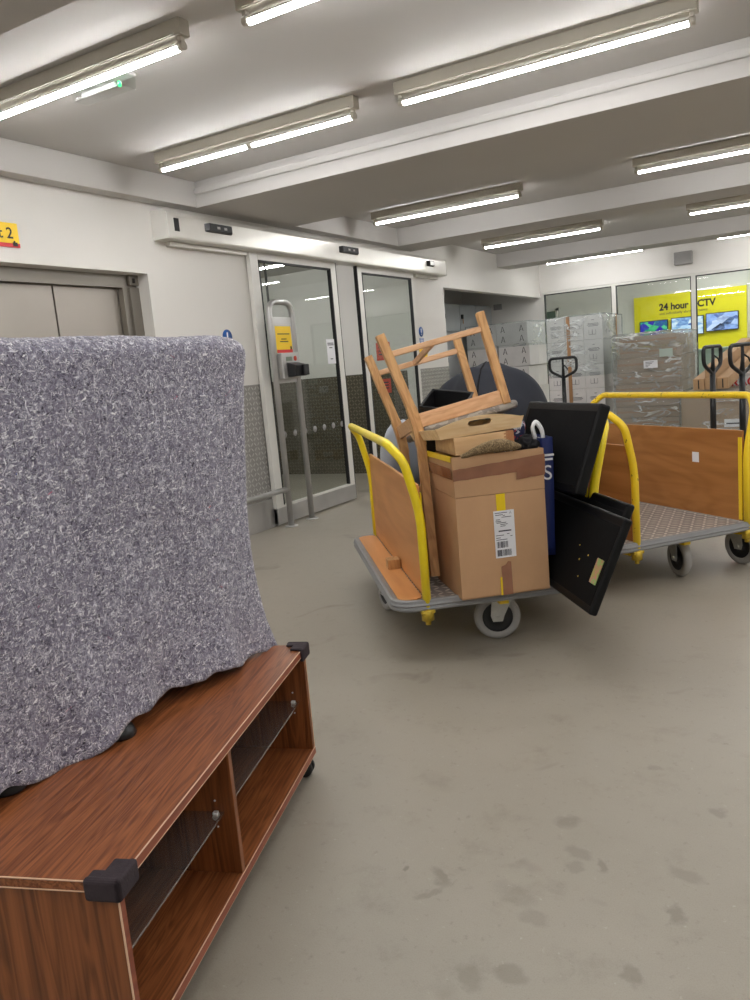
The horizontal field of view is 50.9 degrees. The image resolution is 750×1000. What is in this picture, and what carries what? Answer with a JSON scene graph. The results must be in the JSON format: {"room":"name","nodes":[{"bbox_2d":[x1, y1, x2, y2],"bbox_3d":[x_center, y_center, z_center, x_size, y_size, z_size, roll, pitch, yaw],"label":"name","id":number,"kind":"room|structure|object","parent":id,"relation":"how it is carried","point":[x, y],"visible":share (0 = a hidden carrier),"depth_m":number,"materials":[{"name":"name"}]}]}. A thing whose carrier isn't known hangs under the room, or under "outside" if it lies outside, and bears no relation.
{"room":"self-storage loading area","nodes":[
{"label":"self-storage loading area","id":0,"kind":"room"},
{"bbox_2d":[0,176,539,409],"bbox_3d":[-1.342,-0.932,5.738,0.120,2.605,15.960,0,11,30],"label":"wall","id":1,"kind":"structure","parent":0,"point":[195,293],"depth_m":5.53,"materials":[{"name":"paint"}]},
{"bbox_2d":[0,222,19,247],"bbox_3d":[-2.122,-1.450,4.261,0.008,0.133,0.440,0,11,30],"label":"sign","id":2,"kind":"object","parent":1,"relation":"attached to","point":[9,237],"visible":1,"depth_m":4.40,"materials":[{"name":"yellow"}]},
{"bbox_2d":[0,0,75,34],"bbox_3d":[0.408,-1.553,1.069,7.590,0.175,1.090,0,11,30],"label":"trim","id":3,"kind":"structure","parent":1,"relation":"attached to","point":[14,14],"depth_m":2.53,"materials":[{"name":"paint"}]},
{"bbox_2d":[0,266,144,337],"bbox_3d":[-2.065,-0.367,4.663,0.119,1.968,2.011,0,11,30],"label":"door","id":4,"kind":"structure","parent":1,"relation":"in","point":[33,309],"depth_m":4.92,"materials":[{"name":"metal"}]},
{"bbox_2d":[0,258,157,336],"bbox_3d":[-2.017,-0.396,4.658,0.206,2.018,2.061,0,11,30],"label":"trim","id":5,"kind":"structure","parent":1,"relation":"attached to","point":[1,259],"depth_m":4.92,"materials":[{"name":"paint"}]},
{"bbox_2d":[0,137,397,247],"bbox_3d":[-2.556,-1.677,3.411,0.110,0.175,11.080,0,11,30],"label":"ceiling beam","id":6,"kind":"structure","parent":1,"relation":"attached to","point":[18,160],"depth_m":4.93,"materials":[{"name":"paint"}]},
{"bbox_2d":[247,499,278,535],"bbox_3d":[-1.081,0.198,6.058,0.014,0.235,1.084,0,11,30],"label":"baseboard","id":7,"kind":"structure","parent":1,"relation":"attached to","point":[261,517],"depth_m":6.33,"materials":[{"name":"metal"}]},
{"bbox_2d":[150,210,446,279],"bbox_3d":[-0.329,-2.246,7.171,0.176,0.227,4.456,0,11,30],"label":"operator","id":8,"kind":"object","parent":1,"relation":"attached to","point":[177,230],"visible":0.98,"depth_m":6.24,"materials":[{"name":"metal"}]},
{"bbox_2d":[246,252,356,524],"bbox_3d":[-0.591,-0.982,6.839,0.044,2.185,1.252,0,11,30],"label":"door","id":9,"kind":"structure","parent":1,"relation":"in","point":[334,496],"depth_m":6.52,"materials":[{"name":"metal"}]},
{"bbox_2d":[244,366,449,505],"bbox_3d":[-0.231,-0.595,7.530,0.006,1.168,4.719,0,11,30],"label":"trim","id":10,"kind":"structure","parent":1,"relation":"attached to","point":[258,482],"depth_m":6.31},
{"bbox_2d":[353,266,422,457],"bbox_3d":[0.195,-1.274,8.188,0.044,2.185,1.192,0,11,30],"label":"door","id":11,"kind":"structure","parent":1,"relation":"in","point":[359,271],"depth_m":7.74,"materials":[{"name":"metal"}]},
{"bbox_2d":[186,37,749,228],"bbox_3d":[2.216,-2.224,4.172,7.590,0.175,1.202,0,11,30],"label":"ceiling beam","id":12,"kind":"structure","parent":1,"relation":"attached to","point":[703,95],"depth_m":4.73,"materials":[{"name":"paint"}]},
{"bbox_2d":[391,162,749,251],"bbox_3d":[3.538,-2.715,6.441,7.590,0.175,0.480,0,11,30],"label":"beam","id":13,"kind":"structure","parent":1,"relation":"attached to","point":[732,180],"depth_m":7.20,"materials":[{"name":"paint"}]},
{"bbox_2d":[496,214,749,269],"bbox_3d":[5.050,-3.277,9.035,7.590,0.175,0.450,0,11,30],"label":"beam","id":14,"kind":"structure","parent":1,"relation":"attached to","point":[736,225],"depth_m":9.92,"materials":[{"name":"paint"}]},
{"bbox_2d":[260,264,336,277],"bbox_3d":[-2.504,-2.409,8.109,4.290,0.100,3.780,0,11,30],"label":"ceiling","id":15,"kind":"structure","parent":0,"point":[281,270],"depth_m":9.11,"materials":[{"name":"paint"}]},
{"bbox_2d":[261,265,406,381],"bbox_3d":[-1.434,-1.527,9.961,4.290,2.420,0.100,0,11,30],"label":"wall","id":16,"kind":"structure","parent":0,"point":[307,292],"depth_m":9.21,"materials":[{"name":"paint"}]},
{"bbox_2d":[272,370,408,473],"bbox_3d":[-1.406,-0.900,10.018,4.290,1.165,0.006,0,11,30],"label":"trim","id":17,"kind":"structure","parent":16,"relation":"attached to","point":[320,395],"depth_m":9.53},
{"bbox_2d":[0,0,749,253],"bbox_3d":[1.888,-2.256,3.628,7.810,0.120,16.060,0,11,30],"label":"ceiling","id":18,"kind":"structure","parent":0,"point":[229,76],"depth_m":3.76,"materials":[{"name":"paint"}]},
{"bbox_2d":[0,16,189,119],"bbox_3d":[-1.352,-1.818,3.421,1.420,0.110,0.072,0,11,30],"label":"ceiling light","id":19,"kind":"object","parent":18,"relation":"attached to","point":[174,30],"visible":1,"depth_m":3.29,"materials":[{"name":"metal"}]},
{"bbox_2d":[75,71,135,105],"bbox_3d":[-1.237,-1.877,3.588,0.330,0.070,0.100,0,11,30],"label":"emergency light","id":20,"kind":"object","parent":18,"relation":"attached to","point":[107,84],"visible":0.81,"depth_m":3.58,"materials":[{"name":"white plastic"}]},
{"bbox_2d":[154,95,358,172],"bbox_3d":[-0.709,-2.043,4.446,1.420,0.112,0.072,0,11,30],"label":"ceiling light","id":21,"kind":"object","parent":18,"relation":"attached to","point":[350,103],"visible":1,"depth_m":4.38,"materials":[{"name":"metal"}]},
{"bbox_2d":[234,0,315,26],"bbox_3d":[0.113,-1.807,2.569,1.420,0.110,0.072,0,11,30],"label":"ceiling light","id":22,"kind":"object","parent":18,"relation":"attached to","point":[244,7],"visible":1,"depth_m":2.87,"materials":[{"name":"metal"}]},
{"bbox_2d":[371,182,522,224],"bbox_3d":[0.592,-2.550,6.816,1.420,0.110,0.072,0,11,30],"label":"ceiling light","id":23,"kind":"object","parent":18,"relation":"attached to","point":[515,187],"visible":1,"depth_m":6.76,"materials":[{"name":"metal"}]},
{"bbox_2d":[481,219,603,248],"bbox_3d":[1.880,-3.018,8.966,1.420,0.110,0.072,0,11,30],"label":"ceiling light","id":24,"kind":"object","parent":18,"relation":"attached to","point":[599,222],"visible":0.97,"depth_m":8.92,"materials":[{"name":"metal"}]},
{"bbox_2d":[393,0,698,106],"bbox_3d":[0.722,-2.033,3.614,1.420,0.110,0.072,0,11,30],"label":"ceiling light","id":25,"kind":"object","parent":18,"relation":"attached to","point":[671,10],"visible":1,"depth_m":3.55,"materials":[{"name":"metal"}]},
{"bbox_2d":[632,135,749,173],"bbox_3d":[2.585,-2.535,5.658,1.420,0.110,0.072,0,11,30],"label":"ceiling light","id":26,"kind":"object","parent":18,"relation":"attached to","point":[743,141],"visible":1,"depth_m":5.78,"materials":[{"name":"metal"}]},
{"bbox_2d":[686,194,749,214],"bbox_3d":[3.847,-3.003,7.823,1.420,0.110,0.072,0,11,30],"label":"ceiling light","id":27,"kind":"object","parent":18,"relation":"attached to","point":[741,198],"visible":1,"depth_m":8.01,"materials":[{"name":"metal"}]},
{"bbox_2d":[180,473,749,999],"bbox_3d":[1.283,0.000,7.083,12.300,0.120,20.700,0,11,30],"label":"floor","id":28,"kind":"structure","parent":0,"point":[557,807],"depth_m":2.19,"materials":[{"name":"paint"}]},
{"bbox_2d":[0,642,315,999],"bbox_3d":[-0.521,0.740,1.917,0.470,0.412,1.132,-3,10,12],"label":"tv cabinet","id":29,"kind":"object","parent":28,"relation":"on","point":[121,867],"visible":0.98,"depth_m":1.65,"materials":[{"name":"brown wood"}]},
{"bbox_2d":[0,722,136,797],"bbox_3d":[-0.701,0.119,1.766,0.164,0.905,1.302,0,11,30],"label":"television","id":30,"kind":"object","parent":29,"relation":"on","point":[130,731],"visible":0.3,"depth_m":1.82,"materials":[{"name":"black plastic"}]},
{"bbox_2d":[0,335,276,793],"bbox_3d":[-0.753,0.108,1.754,0.258,0.958,1.481,0,11,30],"label":"blanket","id":31,"kind":"object","parent":30,"relation":"on","point":[128,578],"visible":1,"depth_m":1.85,"materials":[{"name":"fabric"}]},
{"bbox_2d":[243,702,299,785],"bbox_3d":[-0.480,0.673,2.150,0.400,0.006,0.579,-3,10,12],"label":"glass shelf","id":32,"kind":"object","parent":29,"relation":"attached to","point":[295,705],"depth_m":2.40,"materials":[{"name":"clear"}]},
{"bbox_2d":[247,299,318,527],"bbox_3d":[-0.897,-0.623,6.035,0.221,1.824,1.331,1,11,33],"label":"guard","id":33,"kind":"object","parent":28,"relation":"on","point":[287,367],"visible":0.86,"depth_m":6.34,"materials":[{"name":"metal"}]},
{"bbox_2d":[287,362,309,376],"bbox_3d":[-0.616,-1.054,6.340,0.100,0.113,0.169,0,11,30],"label":"hood","id":34,"kind":"object","parent":33,"relation":"attached to","point":[294,369],"depth_m":6.30,"materials":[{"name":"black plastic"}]},
{"bbox_2d":[444,303,461,378],"bbox_3d":[0.973,-1.839,11.690,0.530,2.055,0.635,0,11,30],"label":"locker","id":35,"kind":"object","parent":28,"relation":"on","point":[452,317],"visible":0.22,"depth_m":11.49,"materials":[{"name":"grey paint"}]},
{"bbox_2d":[458,304,476,359],"bbox_3d":[1.290,-1.956,12.234,0.530,2.055,0.635,0,11,30],"label":"locker","id":36,"kind":"object","parent":28,"relation":"on","point":[467,313],"visible":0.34,"depth_m":11.92,"materials":[{"name":"metal"}]},
{"bbox_2d":[348,420,609,637],"bbox_3d":[0.438,0.068,3.906,0.992,0.924,1.437,-6,9,-7],"label":"trolley","id":37,"kind":"object","parent":28,"relation":"on","point":[395,555],"visible":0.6,"depth_m":3.42,"materials":[{"name":"yellow metal"}]},
{"bbox_2d":[364,311,517,576],"bbox_3d":[0.323,-0.244,3.675,0.598,1.197,0.692,-6,9,-7],"label":"dining chair","id":38,"kind":"object","parent":37,"relation":"on","point":[496,402],"visible":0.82,"depth_m":3.44,"materials":[{"name":"brown wood"}]},
{"bbox_2d":[419,389,473,451],"bbox_3d":[0.355,-0.345,3.780,0.240,0.384,0.286,-1,10,21],"label":"bin","id":39,"kind":"object","parent":38,"relation":"on","point":[436,398],"visible":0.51,"depth_m":3.79,"materials":[{"name":"plastic"}]},
{"bbox_2d":[427,447,549,599],"bbox_3d":[0.469,0.071,3.328,0.392,0.582,0.400,-7,9,-10],"label":"cardboard box","id":40,"kind":"object","parent":37,"relation":"on","point":[489,509],"visible":0.99,"depth_m":3.16,"materials":[{"name":"cardboard"}]},
{"bbox_2d":[435,429,514,455],"bbox_3d":[0.409,-0.247,3.273,0.254,0.079,0.271,-7,10,-11],"label":"wooden box","id":41,"kind":"object","parent":40,"relation":"on","point":[456,446],"visible":0.56,"depth_m":3.14,"materials":[{"name":"brown wood"}]},
{"bbox_2d":[410,414,523,439],"bbox_3d":[0.375,-0.314,3.380,0.366,0.122,0.525,-7,9,-9],"label":"serving tray","id":42,"kind":"object","parent":41,"relation":"on","point":[497,422],"visible":0.8,"depth_m":3.13,"materials":[{"name":"brown wood"}]},
{"bbox_2d":[459,439,521,458],"bbox_3d":[0.453,-0.200,3.074,0.249,0.067,0.049,-6,9,-8],"label":"slipper","id":43,"kind":"object","parent":40,"relation":"on","point":[497,445],"visible":1,"depth_m":3.06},
{"bbox_2d":[495,511,511,556],"bbox_3d":[0.517,0.135,3.153,0.069,0.181,0.001,-7,9,-10],"label":"label","id":44,"kind":"object","parent":40,"relation":"attached to","point":[505,551],"depth_m":3.16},
{"bbox_2d":[513,434,539,450],"bbox_3d":[0.633,-0.230,3.232,0.112,0.082,0.241,0,11,30],"label":"garment","id":45,"kind":"object","parent":40,"relation":"in","point":[526,441],"visible":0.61,"depth_m":3.15,"materials":[{"name":"black fabric"}]},
{"bbox_2d":[430,361,547,493],"bbox_3d":[0.621,-0.279,4.277,0.652,0.933,0.734,-12,12,-36],"label":"bean bag","id":46,"kind":"object","parent":37,"relation":"on","point":[522,388],"visible":0.09,"depth_m":4.07,"materials":[{"name":"fabric"}]},
{"bbox_2d":[531,420,555,554],"bbox_3d":[0.686,-0.059,3.311,0.087,0.556,0.206,-6,9,-6],"label":"bag","id":47,"kind":"object","parent":37,"relation":"on","point":[546,442],"visible":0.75,"depth_m":3.22,"materials":[{"name":"plastic"}]},
{"bbox_2d":[548,490,631,615],"bbox_3d":[0.792,0.180,3.249,0.176,0.347,0.860,-6,9,-7],"label":"panel","id":48,"kind":"object","parent":37,"relation":"on","point":[590,539],"visible":0.76,"depth_m":3.02,"materials":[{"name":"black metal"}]},
{"bbox_2d":[524,402,609,496],"bbox_3d":[0.773,-0.234,3.383,0.174,0.359,0.600,-8,10,-16],"label":"panel","id":49,"kind":"object","parent":48,"relation":"on","point":[576,430],"visible":0.73,"depth_m":3.20,"materials":[{"name":"plastic"}]},
{"bbox_2d":[555,490,633,518],"bbox_3d":[0.838,0.147,3.338,0.182,0.375,0.800,-6,9,-7],"label":"panel","id":50,"kind":"object","parent":37,"relation":"on","point":[618,507],"visible":0.2,"depth_m":3.07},
{"bbox_3d":[0.182,0.100,4.288,0.142,0.261,0.411,0,11,30],"label":"cushion","id":51,"kind":"object","parent":37,"relation":"on","visible":0},
{"bbox_2d":[380,419,419,485],"bbox_3d":[0.147,-0.201,4.235,0.156,0.457,0.405,0,11,30],"label":"cushion","id":52,"kind":"object","parent":51,"relation":"on","point":[385,456],"visible":0.23,"depth_m":4.10,"materials":[{"name":"fabric"}]},
{"bbox_2d":[548,356,577,401],"bbox_3d":[2.147,-1.029,8.894,0.334,1.165,0.170,0,11,30],"label":"truck","id":53,"kind":"object","parent":28,"relation":"on","point":[563,376],"visible":0.43,"depth_m":8.82,"materials":[{"name":"black metal"}]},
{"bbox_2d":[590,391,749,575],"bbox_3d":[1.335,-0.121,4.571,0.962,0.924,1.437,-8,10,-19],"label":"trolley","id":54,"kind":"object","parent":28,"relation":"on","point":[677,501],"visible":0.48,"depth_m":4.21,"materials":[{"name":"brown wood"}]},
{"bbox_2d":[688,346,728,373],"bbox_3d":[5.311,-1.908,12.794,1.180,1.080,0.590,0,11,30],"label":"countertop","id":55,"kind":"structure","parent":28,"relation":"on","point":[708,351],"depth_m":12.46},
{"bbox_2d":[688,346,728,352],"bbox_3d":[5.266,-2.419,12.710,1.180,0.040,0.590,0,11,30],"label":"countertop","id":56,"kind":"structure","parent":55,"relation":"on","point":[724,348],"depth_m":12.37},
{"bbox_2d":[701,344,722,428],"bbox_3d":[2.776,-0.686,6.478,0.334,1.165,0.170,-13,12,-41],"label":"truck","id":57,"kind":"object","parent":28,"relation":"on","point":[712,370],"visible":0.41,"depth_m":6.42,"materials":[{"name":"black metal"}]},
{"bbox_2d":[728,342,749,442],"bbox_3d":[2.779,-0.601,5.966,0.355,1.165,0.170,-12,11,-35],"label":"truck","id":58,"kind":"object","parent":28,"relation":"on","point":[742,371],"visible":0.44,"depth_m":5.89,"materials":[{"name":"black metal"}]},
{"bbox_3d":[2.874,-0.842,10.536,0.710,0.140,1.050,0,11,30],"label":"pallet","id":59,"kind":"object","parent":28,"relation":"on","visible":0},
{"bbox_2d":[612,407,616,415],"bbox_3d":[3.053,-1.055,10.375,0.234,0.297,0.342,0,11,30],"label":"carton","id":60,"kind":"object","parent":59,"relation":"on","point":[614,410],"visible":0.11,"depth_m":10.29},
{"bbox_2d":[611,384,616,408],"bbox_3d":[3.027,-1.350,10.326,0.234,0.297,0.342,0,11,30],"label":"carton","id":61,"kind":"object","parent":60,"relation":"on","point":[612,386],"visible":0.22,"depth_m":10.20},
{"bbox_2d":[610,361,617,385],"bbox_3d":[3.001,-1.645,10.278,0.234,0.297,0.342,0,11,30],"label":"carton","id":62,"kind":"object","parent":61,"relation":"on","point":[613,368],"visible":0.33,"depth_m":10.19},
{"bbox_2d":[610,338,616,361],"bbox_3d":[2.975,-1.939,10.229,0.234,0.297,0.342,0,11,30],"label":"carton","id":63,"kind":"object","parent":62,"relation":"on","point":[612,345],"visible":0.31,"depth_m":10.13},
{"bbox_2d":[609,314,615,337],"bbox_3d":[2.949,-2.234,10.180,0.234,0.297,0.342,0,11,30],"label":"carton","id":64,"kind":"object","parent":63,"relation":"on","point":[611,334],"visible":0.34,"depth_m":10.12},
{"bbox_2d":[550,313,622,372],"bbox_3d":[2.764,-2.027,10.336,0.746,0.769,1.082,0,11,30],"label":"wrap","id":65,"kind":"object","parent":64,"relation":"attached to","point":[575,322],"visible":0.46,"depth_m":9.90,"materials":[{"name":"white"}]},
{"bbox_2d":[566,317,572,402],"bbox_3d":[2.479,-1.483,9.993,0.045,1.645,0.003,0,11,30],"label":"strap","id":66,"kind":"object","parent":65,"relation":"attached to","point":[567,318],"visible":0.64,"depth_m":9.95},
{"bbox_3d":[2.882,-0.991,10.081,0.234,0.297,0.343,0,11,30],"label":"carton","id":67,"kind":"object","parent":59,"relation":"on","visible":0},
{"bbox_2d":[586,386,611,409],"bbox_3d":[2.856,-1.286,10.033,0.234,0.297,0.343,0,11,30],"label":"carton","id":68,"kind":"object","parent":67,"relation":"on","point":[591,393],"visible":0.42,"depth_m":9.90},
{"bbox_2d":[585,362,610,387],"bbox_3d":[2.830,-1.581,9.984,0.234,0.297,0.343,0,11,30],"label":"carton","id":69,"kind":"object","parent":68,"relation":"on","point":[598,375],"visible":0.97,"depth_m":9.85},
{"bbox_2d":[584,338,609,363],"bbox_3d":[2.804,-1.876,9.935,0.234,0.297,0.343,0,11,30],"label":"carton","id":70,"kind":"object","parent":69,"relation":"on","point":[596,350],"visible":0.99,"depth_m":9.80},
{"bbox_2d":[583,314,609,339],"bbox_3d":[2.778,-2.171,9.887,0.234,0.297,0.343,0,11,30],"label":"carton","id":71,"kind":"object","parent":70,"relation":"on","point":[595,327],"visible":1,"depth_m":9.75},
{"bbox_3d":[2.475,-0.994,10.318,0.234,0.297,0.343,0,11,30],"label":"carton","id":72,"kind":"object","parent":59,"relation":"on","visible":0},
{"bbox_2d":[550,390,567,401],"bbox_3d":[2.449,-1.289,10.270,0.234,0.297,0.343,0,11,30],"label":"carton","id":73,"kind":"object","parent":72,"relation":"on","point":[556,395],"visible":0.27,"depth_m":10.12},
{"bbox_2d":[549,366,567,390],"bbox_3d":[2.423,-1.584,10.221,0.234,0.297,0.343,0,11,30],"label":"carton","id":74,"kind":"object","parent":73,"relation":"on","point":[555,383],"visible":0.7,"depth_m":10.09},
{"bbox_2d":[547,342,566,366],"bbox_3d":[2.397,-1.879,10.172,0.234,0.297,0.343,0,11,30],"label":"carton","id":75,"kind":"object","parent":74,"relation":"on","point":[553,348],"visible":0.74,"depth_m":10.03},
{"bbox_2d":[546,318,564,342],"bbox_3d":[2.371,-2.174,10.123,0.234,0.297,0.343,0,11,30],"label":"carton","id":76,"kind":"object","parent":75,"relation":"on","point":[552,325],"visible":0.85,"depth_m":9.98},
{"bbox_3d":[2.679,-0.993,10.200,0.234,0.297,0.343,0,11,30],"label":"carton","id":77,"kind":"object","parent":59,"relation":"on","visible":0},
{"bbox_2d":[568,388,586,402],"bbox_3d":[2.653,-1.288,10.151,0.234,0.297,0.343,0,11,30],"label":"carton","id":78,"kind":"object","parent":77,"relation":"on","point":[579,395],"visible":0.37,"depth_m":9.98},
{"bbox_2d":[567,364,585,389],"bbox_3d":[2.627,-1.583,10.102,0.234,0.297,0.343,0,11,30],"label":"carton","id":79,"kind":"object","parent":78,"relation":"on","point":[579,377],"visible":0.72,"depth_m":9.95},
{"bbox_2d":[566,340,584,365],"bbox_3d":[2.601,-1.877,10.054,0.234,0.297,0.343,0,11,30],"label":"carton","id":80,"kind":"object","parent":79,"relation":"on","point":[580,344],"visible":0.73,"depth_m":9.89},
{"bbox_2d":[564,316,583,341],"bbox_3d":[2.575,-2.172,10.005,0.234,0.297,0.343,0,11,30],"label":"carton","id":81,"kind":"object","parent":80,"relation":"on","point":[580,331],"visible":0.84,"depth_m":9.85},
{"bbox_3d":[2.089,-1.014,11.999,0.940,0.140,0.820,0,11,30],"label":"pallet","id":82,"kind":"object","parent":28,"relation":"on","visible":0},
{"bbox_3d":[1.762,-1.199,11.904,0.464,0.306,0.406,0,11,30],"label":"carton","id":83,"kind":"object","parent":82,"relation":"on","visible":0},
{"bbox_3d":[1.735,-1.504,11.854,0.464,0.306,0.406,0,11,30],"label":"carton","id":84,"kind":"object","parent":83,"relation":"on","visible":0},
{"bbox_3d":[1.708,-1.810,11.803,0.464,0.306,0.406,0,11,30],"label":"carton","id":85,"kind":"object","parent":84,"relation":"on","visible":0},
{"bbox_2d":[468,346,498,366],"bbox_3d":[1.681,-2.116,11.753,0.464,0.306,0.406,0,11,30],"label":"carton","id":86,"kind":"object","parent":85,"relation":"on","point":[477,356],"visible":0.45,"depth_m":11.61,"materials":[{"name":"white"}]},
{"bbox_2d":[466,325,497,348],"bbox_3d":[1.654,-2.421,11.702,0.464,0.306,0.406,0,11,30],"label":"carton","id":87,"kind":"object","parent":86,"relation":"on","point":[475,341],"visible":0.47,"depth_m":11.56,"materials":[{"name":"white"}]},
{"bbox_3d":[2.167,-1.195,11.669,0.464,0.306,0.406,0,11,30],"label":"carton","id":88,"kind":"object","parent":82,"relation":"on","visible":0},
{"bbox_3d":[2.157,-1.501,11.608,0.464,0.306,0.406,0,11,30],"label":"carton","id":89,"kind":"object","parent":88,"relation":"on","visible":0},
{"bbox_2d":[513,365,538,383],"bbox_3d":[2.113,-1.807,11.568,0.464,0.306,0.406,0,11,30],"label":"carton","id":90,"kind":"object","parent":89,"relation":"on","point":[532,370],"visible":0.15,"depth_m":11.38,"materials":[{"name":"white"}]},
{"bbox_2d":[499,343,538,366],"bbox_3d":[2.103,-2.112,11.508,0.464,0.306,0.406,0,11,30],"label":"carton","id":91,"kind":"object","parent":90,"relation":"on","point":[520,354],"visible":0.89,"depth_m":11.34,"materials":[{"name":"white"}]},
{"bbox_2d":[496,321,536,345],"bbox_3d":[2.059,-2.418,11.467,0.464,0.306,0.406,0,11,30],"label":"carton","id":92,"kind":"object","parent":91,"relation":"on","point":[516,333],"visible":0.98,"depth_m":11.30,"materials":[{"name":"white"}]},
{"bbox_3d":[3.425,-0.721,9.505,0.700,0.140,1.200,0,11,30],"label":"pallet","id":93,"kind":"object","parent":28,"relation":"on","visible":0},
{"bbox_3d":[3.403,-0.848,9.466,0.700,0.125,1.152,0,11,30],"label":"carton","id":94,"kind":"object","parent":93,"relation":"on","visible":0},
{"bbox_2d":[622,416,681,426],"bbox_3d":[3.390,-0.976,9.443,0.700,0.125,1.152,0,11,30],"label":"carton","id":95,"kind":"object","parent":94,"relation":"on","point":[671,420],"visible":0.25,"depth_m":8.90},
{"bbox_2d":[617,404,680,418],"bbox_3d":[3.383,-1.105,9.428,0.700,0.125,1.152,0,11,30],"label":"carton","id":96,"kind":"object","parent":95,"relation":"on","point":[622,412],"visible":0.55,"depth_m":8.94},
{"bbox_2d":[616,387,692,407],"bbox_3d":[3.367,-1.231,9.399,0.700,0.125,1.152,0,11,30],"label":"carton","id":97,"kind":"object","parent":96,"relation":"on","point":[620,402],"visible":0.45,"depth_m":8.94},
{"bbox_2d":[616,376,695,391],"bbox_3d":[3.359,-1.360,9.384,0.700,0.125,1.152,0,11,30],"label":"carton","id":98,"kind":"object","parent":97,"relation":"on","point":[640,387],"visible":0.59,"depth_m":8.90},
{"bbox_2d":[618,365,695,384],"bbox_3d":[3.360,-1.487,9.354,0.670,0.125,1.152,0,11,30],"label":"carton","id":99,"kind":"object","parent":98,"relation":"on","point":[623,378],"visible":0.87,"depth_m":8.89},
{"bbox_2d":[617,352,694,372],"bbox_3d":[3.345,-1.629,9.326,0.670,0.155,1.152,0,11,30],"label":"carton","id":100,"kind":"object","parent":99,"relation":"on","point":[627,365],"visible":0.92,"depth_m":8.90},
{"bbox_2d":[619,343,692,358],"bbox_3d":[3.336,-1.765,9.309,0.620,0.110,1.152,0,11,30],"label":"carton","id":101,"kind":"object","parent":100,"relation":"on","point":[654,350],"visible":0.95,"depth_m":8.87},
{"bbox_2d":[619,332,692,348],"bbox_3d":[3.322,-1.882,9.284,0.620,0.120,1.152,0,11,30],"label":"carton","id":102,"kind":"object","parent":101,"relation":"on","point":[669,338],"visible":0.93,"depth_m":8.79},
{"bbox_2d":[612,328,697,426],"bbox_3d":[3.357,-1.394,9.375,0.779,1.227,1.278,0,11,30],"label":"wrap","id":103,"kind":"object","parent":94,"relation":"attached to","point":[668,352],"visible":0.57,"depth_m":8.83,"materials":[{"name":"clear"}]},
{"bbox_3d":[3.407,-0.364,7.350,0.900,0.140,0.750,0,11,30],"label":"pallet","id":104,"kind":"object","parent":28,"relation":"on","visible":0},
{"bbox_3d":[3.382,-0.556,7.305,0.900,0.256,0.720,0,11,30],"label":"carton","id":105,"kind":"object","parent":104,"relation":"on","visible":0},
{"bbox_2d":[681,385,749,429],"bbox_3d":[3.355,-0.856,7.254,0.900,0.346,0.723,0,11,30],"label":"carton","id":106,"kind":"object","parent":105,"relation":"on","point":[695,412],"visible":0.47,"depth_m":7.06,"materials":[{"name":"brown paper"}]},
{"bbox_3d":[3.364,-0.741,7.275,0.941,0.625,0.767,0,11,30],"label":"wrap","id":107,"kind":"object","parent":105,"relation":"attached to","visible":0},
{"bbox_2d":[705,348,749,389],"bbox_3d":[3.466,-1.299,7.694,0.094,0.320,1.698,2,11,35],"label":"carton","id":108,"kind":"object","parent":107,"relation":"on","point":[707,380],"visible":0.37,"depth_m":7.06,"materials":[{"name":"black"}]},
{"bbox_2d":[705,338,749,377],"bbox_3d":[3.457,-1.402,7.677,0.094,0.320,1.698,2,11,35],"label":"carton","id":109,"kind":"object","parent":108,"relation":"on","point":[736,351],"visible":0.56,"depth_m":7.55,"materials":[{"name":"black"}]},
{"bbox_2d":[717,350,749,388],"bbox_3d":[3.552,-1.298,7.644,0.094,0.320,1.698,2,11,35],"label":"carton","id":110,"kind":"object","parent":107,"relation":"on","point":[728,377],"visible":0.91,"depth_m":7.10,"materials":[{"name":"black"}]},
{"bbox_2d":[461,235,749,324],"bbox_3d":[5.365,-2.389,10.981,8.990,2.605,0.120,0,11,30],"label":"wall","id":111,"kind":"structure","parent":0,"point":[733,252],"depth_m":11.71,"materials":[{"name":"paint"}]},
{"bbox_2d":[542,284,613,395],"bbox_3d":[3.195,-2.240,12.254,1.100,2.035,0.100,0,11,30],"label":"window","id":112,"kind":"structure","parent":111,"relation":"in","point":[544,295],"depth_m":12.20,"materials":[{"name":"white metal"}]},
{"bbox_2d":[613,274,694,365],"bbox_3d":[4.153,-2.233,11.697,1.117,2.035,0.100,0,11,30],"label":"window","id":113,"kind":"structure","parent":111,"relation":"in","point":[615,286],"depth_m":11.40,"materials":[{"name":"white metal"}]},
{"bbox_2d":[693,266,749,376],"bbox_3d":[5.122,-2.225,11.134,1.123,2.035,0.100,0,11,30],"label":"window","id":114,"kind":"structure","parent":111,"relation":"in","point":[695,275],"depth_m":11.25,"materials":[{"name":"white metal"}]},
{"bbox_2d":[546,270,749,348],"bbox_3d":[5.779,-3.015,14.879,7.000,2.500,0.100,0,11,30],"label":"wall","id":115,"kind":"structure","parent":0,"point":[581,303],"depth_m":15.19,"materials":[{"name":"paint"}]},
{"bbox_2d":[634,285,746,348],"bbox_3d":[5.896,-2.814,14.765,1.960,2.120,0.050,0,11,30],"label":"sign","id":116,"kind":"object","parent":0,"point":[733,298],"depth_m":14.51,"materials":[{"name":"paint"}]},
{"bbox_2d":[640,319,668,335],"bbox_3d":[5.291,-3.218,14.943,0.510,0.362,0.058,0,11,28],"label":"television","id":117,"kind":"object","parent":116,"relation":"attached to","point":[646,327],"visible":0.56,"depth_m":14.91,"materials":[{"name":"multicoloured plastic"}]},
{"bbox_2d":[671,315,703,333],"bbox_3d":[5.804,-3.234,14.641,0.569,0.342,0.058,0,11,28],"label":"television","id":118,"kind":"object","parent":116,"relation":"attached to","point":[680,322],"visible":0.76,"depth_m":14.63,"materials":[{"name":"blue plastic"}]},
{"bbox_2d":[706,310,738,331],"bbox_3d":[6.316,-3.254,14.338,0.550,0.330,0.058,0,11,28],"label":"television","id":119,"kind":"object","parent":116,"relation":"attached to","point":[728,320],"visible":1,"depth_m":14.31,"materials":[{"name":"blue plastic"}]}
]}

